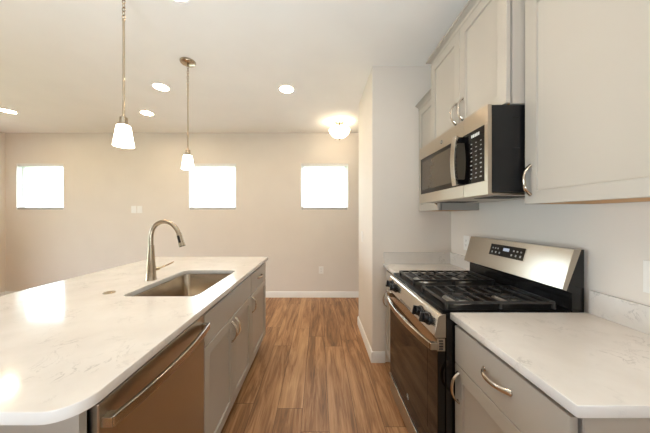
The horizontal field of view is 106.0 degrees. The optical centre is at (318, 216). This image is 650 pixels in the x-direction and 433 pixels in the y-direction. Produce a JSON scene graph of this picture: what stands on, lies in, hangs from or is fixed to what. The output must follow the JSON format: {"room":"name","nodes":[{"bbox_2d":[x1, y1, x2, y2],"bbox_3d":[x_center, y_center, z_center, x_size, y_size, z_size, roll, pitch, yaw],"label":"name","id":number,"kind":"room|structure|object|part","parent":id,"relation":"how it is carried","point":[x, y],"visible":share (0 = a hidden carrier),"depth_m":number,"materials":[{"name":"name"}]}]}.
{"room":"kitchen","nodes":[
{"label":"kitchen","id":0,"kind":"room"},
{"bbox_2d":[0,132,4,291],"bbox_3d":[-5.305,-0.022,-0.275,0.140,2.743,8.730,0,0,0],"label":"wall","id":1,"kind":"structure","parent":0,"point":[2,134],"depth_m":4.05,"materials":[{"name":"beige paint"}]},
{"bbox_2d":[5,133,358,290],"bbox_3d":[-1.117,-0.022,4.160,8.515,2.743,0.140,0,0,0],"label":"wall","id":2,"kind":"structure","parent":0,"point":[96,230],"depth_m":4.09,"materials":[{"name":"beige paint"}]},
{"bbox_2d":[16,164,63,209],"bbox_3d":[-4.660,-0.497,4.154,0.790,0.776,0.123,0,0,0],"label":"window","id":3,"kind":"structure","parent":2,"relation":"in","point":[19,200],"depth_m":4.16,"materials":[{"name":"white paint"}]},
{"bbox_2d":[17,164,62,209],"bbox_3d":[-4.660,-0.497,4.119,0.772,0.763,0.059,0,0,0],"label":"window blind","id":4,"kind":"object","parent":3,"relation":"attached to","point":[20,165],"visible":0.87,"depth_m":4.10,"materials":[{"name":"white plastic"}]},
{"bbox_3d":[-4.660,-0.861,4.122,0.772,0.036,0.048,0,0,0],"label":"head rail","id":5,"kind":"part","parent":4,"relation":"part of","materials":[{"name":"white plastic"}]},
{"bbox_3d":[-4.660,-0.133,4.122,0.772,0.036,0.052,0,0,0],"label":"rail","id":6,"kind":"part","parent":4,"relation":"part of","materials":[{"name":"white plastic"}]},
{"bbox_2d":[131,206,135,212],"bbox_3d":[-3.090,-0.117,4.085,0.085,0.120,0.008,0,0,0],"label":"light switch","id":7,"kind":"object","parent":2,"relation":"attached to","point":[133,208],"visible":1,"depth_m":4.08,"materials":[{"name":"white plastic"}]},
{"bbox_2d":[137,206,141,212],"bbox_3d":[-2.990,-0.117,4.085,0.085,0.120,0.008,0,0,0],"label":"light switch","id":8,"kind":"object","parent":2,"relation":"attached to","point":[139,208],"visible":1,"depth_m":4.08,"materials":[{"name":"white plastic"}]},
{"bbox_2d":[5,291,358,297],"bbox_3d":[-1.117,1.299,4.083,8.235,0.100,0.014,0,0,0],"label":"baseboard","id":9,"kind":"structure","parent":2,"relation":"attached to","point":[269,294],"depth_m":4.08,"materials":[{"name":"white paint"}]},
{"bbox_2d":[189,167,235,209],"bbox_3d":[-1.778,-0.497,4.154,0.790,0.776,0.123,0,0,0],"label":"window","id":10,"kind":"structure","parent":2,"relation":"in","point":[191,178],"depth_m":4.17,"materials":[{"name":"white paint"}]},
{"bbox_2d":[190,164,235,209],"bbox_3d":[-1.778,-0.497,4.119,0.772,0.763,0.059,0,0,0],"label":"window blind","id":11,"kind":"object","parent":10,"relation":"attached to","point":[195,165],"visible":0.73,"depth_m":4.10,"materials":[{"name":"white plastic"}]},
{"bbox_3d":[-1.778,-0.498,4.098,0.511,0.693,0.001,0,0,0],"label":"ladder cord","id":12,"kind":"part","parent":11,"relation":"part of","materials":[{"name":"white fabric"}]},
{"bbox_3d":[-1.778,-0.133,4.122,0.772,0.036,0.052,0,0,0],"label":"rail","id":13,"kind":"part","parent":11,"relation":"part of","materials":[{"name":"white plastic"}]},
{"bbox_3d":[-1.778,-0.861,4.122,0.772,0.036,0.048,0,0,0],"label":"head rail","id":14,"kind":"part","parent":11,"relation":"part of","materials":[{"name":"white plastic"}]},
{"bbox_2d":[319,266,322,273],"bbox_3d":[0.035,0.893,4.086,0.080,0.120,0.008,0,0,0],"label":"wall outlet","id":15,"kind":"object","parent":2,"relation":"attached to","point":[320,267],"visible":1,"depth_m":4.08,"materials":[{"name":"white plastic"}]},
{"bbox_2d":[301,166,347,207],"bbox_3d":[0.092,-0.497,4.154,0.790,0.776,0.123,0,0,0],"label":"window","id":16,"kind":"structure","parent":2,"relation":"in","point":[302,168],"depth_m":4.17,"materials":[{"name":"white paint"}]},
{"bbox_2d":[301,164,347,209],"bbox_3d":[0.092,-0.497,4.119,0.772,0.763,0.059,0,0,0],"label":"window blind","id":17,"kind":"object","parent":16,"relation":"attached to","point":[302,165],"visible":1,"depth_m":4.10,"materials":[{"name":"white plastic"}]},
{"bbox_3d":[0.092,-0.498,4.098,0.511,0.693,0.001,0,0,0],"label":"ladder cord","id":18,"kind":"part","parent":17,"relation":"part of","materials":[{"name":"white fabric"}]},
{"bbox_3d":[0.092,-0.861,4.122,0.772,0.036,0.048,0,0,0],"label":"head rail","id":19,"kind":"part","parent":17,"relation":"part of","materials":[{"name":"white plastic"}]},
{"bbox_3d":[0.092,-0.133,4.122,0.772,0.036,0.052,0,0,0],"label":"rail","id":20,"kind":"part","parent":17,"relation":"part of","materials":[{"name":"white plastic"}]},
{"bbox_2d":[0,0,468,132],"bbox_3d":[-1.117,-1.434,-0.205,8.515,0.080,8.870,0,0,0],"label":"ceiling","id":21,"kind":"structure","parent":0,"point":[61,60],"depth_m":2.16,"materials":[{"name":"white paint"}]},
{"bbox_2d":[0,108,18,113],"bbox_3d":[-4.110,-1.391,3.237,0.184,0.006,0.184,0,0,0],"label":"recessed light","id":22,"kind":"object","parent":21,"relation":"in","point":[1,109],"visible":1,"depth_m":3.25,"materials":[{"name":"white plastic"}]},
{"bbox_2d":[112,0,134,148],"bbox_3d":[-1.180,-0.909,1.480,0.132,0.969,0.132,0,0,0],"label":"pendant light","id":23,"kind":"object","parent":21,"relation":"hanging from","point":[123,137],"visible":1,"depth_m":1.47,"materials":[{"name":"white glass"}]},
{"bbox_3d":[-1.180,-0.487,1.480,0.108,0.126,0.108,0,0,0],"label":"lamp shade","id":24,"kind":"part","parent":23,"relation":"part of","materials":[{"name":"white glass"}]},
{"bbox_3d":[-1.180,-0.896,1.480,0.018,0.600,0.018,0,0,0],"label":"rod","id":25,"kind":"part","parent":23,"relation":"part of","materials":[{"name":"silver metal"}]},
{"bbox_3d":[-1.180,-1.274,1.480,0.017,0.176,0.017,0,0,45],"label":"chain","id":26,"kind":"part","parent":23,"relation":"part of","materials":[{"name":"silver metal"}]},
{"bbox_2d":[139,110,154,115],"bbox_3d":[-2.316,-1.391,3.300,0.184,0.006,0.184,0,0,0],"label":"recessed light","id":27,"kind":"object","parent":21,"relation":"in","point":[144,112],"visible":1,"depth_m":3.30,"materials":[{"name":"white plastic"}]},
{"bbox_2d":[141,111,152,114],"bbox_3d":[-2.316,-1.392,3.300,0.143,0.002,0.143,0,0,0],"label":"diffuser","id":28,"kind":"object","parent":27,"relation":"attached to","point":[142,112],"depth_m":3.30,"materials":[{"name":"white plastic"}]},
{"bbox_2d":[151,82,170,91],"bbox_3d":[-1.700,-1.391,2.637,0.184,0.006,0.184,0,0,0],"label":"recessed light","id":29,"kind":"object","parent":21,"relation":"in","point":[158,86],"visible":1,"depth_m":2.64,"materials":[{"name":"white plastic"}]},
{"bbox_2d":[153,84,168,90],"bbox_3d":[-1.700,-1.392,2.637,0.143,0.002,0.143,0,0,0],"label":"diffuser","id":30,"kind":"object","parent":29,"relation":"attached to","point":[161,87],"depth_m":2.64,"materials":[{"name":"white plastic"}]},
{"bbox_2d":[172,0,190,3],"bbox_3d":[-0.884,-1.391,1.510,0.184,0.006,0.184,0,0,0],"label":"recessed light","id":31,"kind":"object","parent":21,"relation":"in","point":[177,1],"visible":1,"depth_m":1.58,"materials":[{"name":"white plastic"}]},
{"bbox_2d":[179,57,195,169],"bbox_3d":[-1.180,-0.909,2.205,0.132,0.969,0.132,0,0,0],"label":"pendant light","id":32,"kind":"object","parent":21,"relation":"hanging from","point":[187,162],"visible":1,"depth_m":2.19,"materials":[{"name":"white glass"}]},
{"bbox_3d":[-1.180,-0.896,2.205,0.018,0.600,0.018,0,0,0],"label":"rod","id":33,"kind":"part","parent":32,"relation":"part of","materials":[{"name":"silver metal"}]},
{"bbox_3d":[-1.180,-0.487,2.205,0.108,0.126,0.108,0,0,0],"label":"lamp shade","id":34,"kind":"part","parent":32,"relation":"part of","materials":[{"name":"white glass"}]},
{"bbox_2d":[278,85,294,93],"bbox_3d":[-0.355,-1.391,2.680,0.184,0.006,0.184,0,0,0],"label":"recessed light","id":35,"kind":"object","parent":21,"relation":"in","point":[287,89],"visible":1,"depth_m":2.68,"materials":[{"name":"white paint"}]},
{"bbox_2d":[280,86,292,92],"bbox_3d":[-0.355,-1.392,2.680,0.143,0.002,0.143,0,0,0],"label":"diffuser","id":36,"kind":"object","parent":35,"relation":"attached to","point":[284,89],"depth_m":2.68,"materials":[{"name":"white plastic"}]},
{"bbox_2d":[329,120,349,139],"bbox_3d":[0.302,-1.259,3.610,0.310,0.270,0.310,0,0,0],"label":"ceiling lamp","id":37,"kind":"object","parent":21,"relation":"attached to","point":[339,132],"visible":1,"depth_m":3.53,"materials":[{"name":"white glass"}]},
{"bbox_3d":[0.302,-1.214,3.610,0.310,0.125,0.310,0,0,0],"label":"lamp shade","id":38,"kind":"part","parent":37,"relation":"part of","materials":[{"name":"white glass"}]},
{"bbox_2d":[221,298,407,432],"bbox_3d":[-1.117,1.389,-0.205,8.515,0.080,8.870,0,0,0],"label":"floor","id":39,"kind":"structure","parent":0,"point":[312,370],"depth_m":2.03,"materials":[{"name":"brown wood"}]},
{"bbox_2d":[0,410,86,432],"bbox_3d":[-0.889,0.907,0.611,0.602,0.884,0.021,0,0,0],"label":"end panel","id":40,"kind":"object","parent":39,"relation":"on","point":[78,423],"visible":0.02,"depth_m":0.60,"materials":[{"name":"beige paint"}]},
{"bbox_2d":[87,315,209,432],"bbox_3d":[-0.839,0.907,0.918,0.662,0.884,0.579,0,0,0],"label":"dishwasher","id":41,"kind":"object","parent":39,"relation":"on","point":[165,394],"visible":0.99,"depth_m":0.89,"materials":[{"name":"silver metal"}]},
{"bbox_2d":[203,275,250,432],"bbox_3d":[-0.860,0.907,1.625,0.660,0.884,0.829,0,0,0],"label":"base cabinet","id":42,"kind":"object","parent":39,"relation":"on","point":[227,342],"visible":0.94,"depth_m":1.51,"materials":[{"name":"beige paint"}]},
{"bbox_3d":[-0.576,0.951,1.419,0.019,0.587,0.410,0,0,0],"label":"door","id":43,"kind":"part","parent":42,"relation":"part of","materials":[{"name":"beige paint"}]},
{"bbox_3d":[-0.549,0.749,1.592,0.038,0.141,0.020,0,0,0],"label":"handle","id":44,"kind":"part","parent":42,"relation":"part of","materials":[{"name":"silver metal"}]},
{"bbox_3d":[-0.549,0.749,1.659,0.038,0.141,0.020,0,0,0],"label":"handle","id":45,"kind":"part","parent":42,"relation":"part of","materials":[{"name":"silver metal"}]},
{"bbox_3d":[-0.576,0.951,1.832,0.019,0.587,0.410,0,0,0],"label":"door","id":46,"kind":"part","parent":42,"relation":"part of","materials":[{"name":"beige paint"}]},
{"bbox_2d":[250,263,265,364],"bbox_3d":[-0.860,0.907,2.322,0.660,0.884,0.560,0,0,0],"label":"base cabinet","id":47,"kind":"object","parent":39,"relation":"on","point":[258,281],"visible":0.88,"depth_m":2.29,"materials":[{"name":"beige paint"}]},
{"bbox_2d":[0,257,267,424],"bbox_3d":[-1.145,0.450,1.594,1.194,0.030,2.102,0,0,0],"label":"countertop","id":48,"kind":"structure","parent":47,"relation":"on","point":[66,345],"depth_m":0.94,"materials":[{"name":"white stone"}]},
{"bbox_2d":[102,290,115,293],"bbox_3d":[-1.195,0.430,1.395,0.060,0.008,0.060,0,0,0],"label":"switch","id":49,"kind":"object","parent":48,"relation":"on","point":[112,291],"visible":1,"depth_m":1.38,"materials":[{"name":"silver metal"}]},
{"bbox_2d":[145,220,185,280],"bbox_3d":[-1.051,0.228,1.746,0.267,0.413,0.200,0,0,0],"label":"faucet","id":50,"kind":"object","parent":48,"relation":"on","point":[151,268],"visible":1,"depth_m":1.67,"materials":[{"name":"silver metal"}]},
{"bbox_3d":[-1.057,0.110,1.680,0.218,0.178,0.029,0,0,0],"label":"spout","id":51,"kind":"part","parent":50,"relation":"part of","materials":[{"name":"silver metal"}]},
{"bbox_2d":[134,274,229,295],"bbox_3d":[-0.876,0.566,1.660,0.445,0.200,0.678,0,0,0],"label":"sink","id":52,"kind":"object","parent":48,"relation":"in","point":[186,284],"visible":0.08,"depth_m":1.97,"materials":[{"name":"silver metal"}]},
{"bbox_3d":[-0.576,0.571,2.322,0.019,0.163,0.551,0,0,0],"label":"drawer","id":53,"kind":"part","parent":47,"relation":"part of","materials":[{"name":"beige paint"}]},
{"bbox_2d":[383,270,392,359],"bbox_3d":[0.899,0.907,2.065,0.646,0.884,0.378,0,0,0],"label":"base cabinet","id":54,"kind":"object","parent":39,"relation":"on","point":[388,274],"visible":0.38,"depth_m":2.19,"materials":[{"name":"beige paint"}]},
{"bbox_3d":[0.622,0.951,2.063,0.019,0.587,0.363,0,0,0],"label":"door","id":55,"kind":"part","parent":54,"relation":"part of","materials":[{"name":"beige paint"}]},
{"bbox_3d":[0.622,0.571,2.063,0.019,0.163,0.363,0,0,0],"label":"drawer","id":56,"kind":"part","parent":54,"relation":"part of","materials":[{"name":"beige paint"}]},
{"bbox_2d":[383,263,466,274],"bbox_3d":[0.909,0.450,2.071,0.630,0.030,0.395,0,0,0],"label":"countertop","id":57,"kind":"structure","parent":54,"relation":"on","point":[393,268],"depth_m":2.09,"materials":[{"name":"white stone"}]},
{"bbox_2d":[385,236,583,432],"bbox_3d":[0.838,0.750,1.492,0.736,1.198,0.758,0,0,0],"label":"gas range","id":58,"kind":"object","parent":39,"relation":"on","point":[504,276],"visible":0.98,"depth_m":1.28,"materials":[{"name":"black metal"}]},
{"bbox_3d":[0.520,0.495,1.700,0.038,0.060,0.060,0,0,0],"label":"knob","id":59,"kind":"part","parent":58,"relation":"part of","materials":[{"name":"black plastic"}]},
{"bbox_3d":[0.559,1.250,1.492,0.036,0.128,0.749,0,0,0],"label":"storage drawer","id":60,"kind":"part","parent":58,"relation":"part of","materials":[{"name":"silver metal"}]},
{"bbox_3d":[0.495,0.592,1.492,0.050,0.033,0.734,0,0,0],"label":"handle","id":61,"kind":"part","parent":58,"relation":"part of","materials":[{"name":"silver metal"}]},
{"bbox_3d":[0.551,0.498,1.492,0.054,0.108,0.757,0,0,0],"label":"control panel","id":62,"kind":"part","parent":58,"relation":"part of","materials":[{"name":"silver metal"}]},
{"bbox_3d":[0.559,0.867,1.492,0.036,0.620,0.749,0,0,0],"label":"oven door","id":63,"kind":"part","parent":58,"relation":"part of","materials":[{"name":"black glass"}]},
{"bbox_3d":[0.558,0.586,1.492,0.038,0.060,0.749,0,0,0],"label":"trim","id":64,"kind":"part","parent":58,"relation":"part of","materials":[{"name":"silver metal"}]},
{"bbox_3d":[0.520,0.495,1.285,0.038,0.060,0.060,0,0,0],"label":"knob","id":65,"kind":"part","parent":58,"relation":"part of","materials":[{"name":"black plastic"}]},
{"bbox_3d":[0.520,0.495,1.195,0.038,0.060,0.060,0,0,0],"label":"knob","id":66,"kind":"part","parent":58,"relation":"part of","materials":[{"name":"black plastic"}]},
{"bbox_3d":[0.712,0.419,1.258,0.146,0.015,0.146,0,0,0],"label":"burner","id":67,"kind":"part","parent":58,"relation":"part of","materials":[{"name":"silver metal"}]},
{"bbox_2d":[394,273,569,313],"bbox_3d":[0.858,0.436,1.492,0.584,0.015,0.757,0,0,0],"label":"cooktop","id":68,"kind":"object","parent":58,"relation":"in","point":[431,301],"depth_m":1.26,"materials":[{"name":"black metal"}]},
{"bbox_3d":[0.958,0.419,1.258,0.124,0.015,0.124,0,0,0],"label":"burner","id":69,"kind":"part","parent":58,"relation":"part of","materials":[{"name":"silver metal"}]},
{"bbox_3d":[1.139,0.214,1.495,0.021,0.069,0.270,0,0,0],"label":"display glass","id":70,"kind":"part","parent":58,"relation":"part of","materials":[{"name":"black glass"}]},
{"bbox_2d":[450,325,649,432],"bbox_3d":[0.899,0.907,0.846,0.646,0.884,0.522,0,0,0],"label":"base cabinet","id":71,"kind":"object","parent":39,"relation":"on","point":[491,396],"depth_m":0.82,"materials":[{"name":"beige paint"}]},
{"bbox_3d":[0.595,0.749,1.074,0.038,0.141,0.020,0,0,0],"label":"handle","id":72,"kind":"part","parent":71,"relation":"part of","materials":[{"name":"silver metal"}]},
{"bbox_3d":[0.622,0.951,0.850,0.019,0.587,0.506,0,0,0],"label":"door","id":73,"kind":"part","parent":71,"relation":"part of","materials":[{"name":"beige paint"}]},
{"bbox_3d":[0.595,0.564,0.845,0.038,0.020,0.141,0,0,0],"label":"handle","id":74,"kind":"part","parent":71,"relation":"part of","materials":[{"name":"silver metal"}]},
{"bbox_2d":[450,313,649,417],"bbox_3d":[0.909,0.450,0.837,0.630,0.030,0.547,0,0,0],"label":"countertop","id":75,"kind":"structure","parent":71,"relation":"on","point":[593,366],"depth_m":0.77,"materials":[{"name":"white stone"}]},
{"bbox_3d":[0.928,0.907,0.588,0.588,0.884,0.006,0,0,0],"label":"end panel","id":76,"kind":"part","parent":71,"relation":"part of","materials":[{"name":"grey wood"}]},
{"bbox_2d":[359,66,450,361],"bbox_3d":[1.748,-0.022,2.665,2.505,2.743,0.790,0,0,0],"label":"wall","id":77,"kind":"structure","parent":0,"point":[390,217],"depth_m":2.27,"materials":[{"name":"beige paint"}]},
{"bbox_2d":[357,316,384,362],"bbox_3d":[1.740,1.299,2.665,2.519,0.100,0.818,0,0,0],"label":"baseboard","id":78,"kind":"structure","parent":77,"relation":"attached to","point":[375,356],"depth_m":2.29,"materials":[{"name":"white paint"}]},
{"bbox_2d":[384,252,449,263],"bbox_3d":[0.901,0.383,2.259,0.606,0.103,0.020,0,0,0],"label":"backsplash","id":79,"kind":"structure","parent":77,"relation":"attached to","point":[389,257],"depth_m":2.25,"materials":[{"name":"white stone"}]},
{"bbox_2d":[451,199,649,312],"bbox_3d":[1.295,-0.022,-1.115,0.140,2.743,6.770,0,0,0],"label":"wall","id":80,"kind":"structure","parent":0,"point":[614,238],"depth_m":1.12,"materials":[{"name":"beige paint"}]},
{"bbox_2d":[415,89,478,210],"bbox_3d":[1.051,-0.535,2.069,0.344,0.974,0.394,0,0,0],"label":"upper cabinet","id":81,"kind":"object","parent":80,"relation":"attached to","point":[424,105],"visible":0.3,"depth_m":2.07,"materials":[{"name":"beige paint"}]},
{"bbox_3d":[1.056,-0.997,2.069,0.331,0.050,0.394,0,0,0],"label":"crown moulding","id":82,"kind":"part","parent":81,"relation":"part of","materials":[{"name":"beige paint"}]},
{"bbox_3d":[0.924,-0.506,2.062,0.019,0.916,0.372,0,0,0],"label":"door","id":83,"kind":"part","parent":81,"relation":"part of","materials":[{"name":"beige paint"}]},
{"bbox_2d":[450,252,469,270],"bbox_3d":[1.214,0.383,2.071,0.020,0.103,0.395,0,0,0],"label":"backsplash","id":84,"kind":"structure","parent":80,"relation":"attached to","point":[458,260],"depth_m":2.10,"materials":[{"name":"white stone"}]},
{"bbox_2d":[464,235,468,249],"bbox_3d":[1.221,0.219,2.030,0.008,0.120,0.075,0,0,0],"label":"wall outlet","id":85,"kind":"object","parent":80,"relation":"attached to","point":[466,238],"visible":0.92,"depth_m":2.02,"materials":[{"name":"white plastic"}]},
{"bbox_2d":[426,0,524,141],"bbox_3d":[1.020,-0.854,1.490,0.406,0.680,0.827,0,0,0],"label":"upper cabinet","id":86,"kind":"object","parent":80,"relation":"attached to","point":[479,62],"visible":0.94,"depth_m":1.33,"materials":[{"name":"beige paint"}]},
{"bbox_3d":[0.863,-0.828,1.677,0.019,0.616,0.374,0,0,0],"label":"door","id":87,"kind":"part","parent":86,"relation":"part of","materials":[{"name":"beige paint"}]},
{"bbox_3d":[0.836,-0.636,1.525,0.038,0.141,0.020,0,0,0],"label":"handle","id":88,"kind":"part","parent":86,"relation":"part of","materials":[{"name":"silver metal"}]},
{"bbox_3d":[1.026,-1.169,1.490,0.393,0.050,0.827,0,0,0],"label":"crown moulding","id":89,"kind":"part","parent":86,"relation":"part of","materials":[{"name":"beige paint"}]},
{"bbox_3d":[0.836,-0.636,1.452,0.038,0.141,0.020,0,0,0],"label":"handle","id":90,"kind":"part","parent":86,"relation":"part of","materials":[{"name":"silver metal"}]},
{"bbox_2d":[420,104,524,202],"bbox_3d":[0.971,-0.305,1.490,0.505,0.414,0.752,0,0,0],"label":"microwave","id":91,"kind":"object","parent":86,"relation":"attached to","point":[480,159],"visible":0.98,"depth_m":1.20,"materials":[{"name":"silver metal"}]},
{"bbox_3d":[0.777,-0.306,1.585,0.018,0.412,0.562,0,0,0],"label":"door","id":92,"kind":"part","parent":91,"relation":"part of","materials":[{"name":"silver metal"}]},
{"bbox_3d":[0.777,-0.296,1.578,0.015,0.261,0.548,0,0,0],"label":"glass","id":93,"kind":"part","parent":91,"relation":"part of","materials":[{"name":"grey glass"}]},
{"bbox_3d":[0.732,-0.299,1.325,0.027,0.266,0.040,0,0,0],"label":"handle","id":94,"kind":"part","parent":91,"relation":"part of","materials":[{"name":"silver metal"}]},
{"bbox_3d":[0.777,-0.296,1.220,0.016,0.261,0.164,0,0,0],"label":"keypad glass","id":95,"kind":"part","parent":91,"relation":"part of","materials":[{"name":"black glass"}]},
{"bbox_3d":[0.982,-0.106,1.490,0.367,0.012,0.692,0,0,0],"label":"plate","id":96,"kind":"part","parent":91,"relation":"part of","materials":[{"name":"silver metal"}]},
{"bbox_3d":[0.777,-0.306,1.208,0.018,0.412,0.188,0,0,0],"label":"control panel","id":97,"kind":"part","parent":91,"relation":"part of","materials":[{"name":"silver metal"}]},
{"bbox_3d":[0.863,-0.828,1.301,0.019,0.616,0.370,0,0,0],"label":"door","id":98,"kind":"part","parent":86,"relation":"part of","materials":[{"name":"beige paint"}]},
{"bbox_2d":[521,0,649,203],"bbox_3d":[1.058,-0.543,0.821,0.331,0.977,0.574,0,0,0],"label":"upper cabinet","id":99,"kind":"object","parent":80,"relation":"attached to","point":[587,62],"visible":1,"depth_m":0.86,"materials":[{"name":"beige paint"}]},
{"bbox_3d":[0.911,-0.160,1.076,0.038,0.141,0.020,0,0,0],"label":"handle","id":100,"kind":"part","parent":99,"relation":"part of","materials":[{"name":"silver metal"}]},
{"bbox_2d":[589,290,649,334],"bbox_3d":[1.217,0.383,0.831,0.014,0.103,0.535,0,0,0],"label":"backsplash","id":101,"kind":"structure","parent":80,"relation":"attached to","point":[634,315],"depth_m":0.98,"materials":[{"name":"white stone"}]},
{"bbox_2d":[643,260,649,292],"bbox_3d":[1.221,0.224,0.885,0.008,0.120,0.075,0,0,0],"label":"wall outlet","id":102,"kind":"object","parent":80,"relation":"attached to","point":[646,264],"visible":1,"depth_m":0.91,"materials":[{"name":"white plastic"}]},
{"label":"outside","id":103,"kind":"structure","parent":0,"visible":0},
{"bbox_3d":[0.000,1.899,15.000,80.000,0.100,90.000,0,0,0],"label":"ground","id":104,"kind":"structure","parent":103,"visible":0},
{"bbox_2d":[28,168,344,206],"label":"windows","id":105,"kind":"structure","parent":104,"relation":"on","point":[33,189],"depth_m":14.00,"materials":[{"name":"glass"}]}
]}

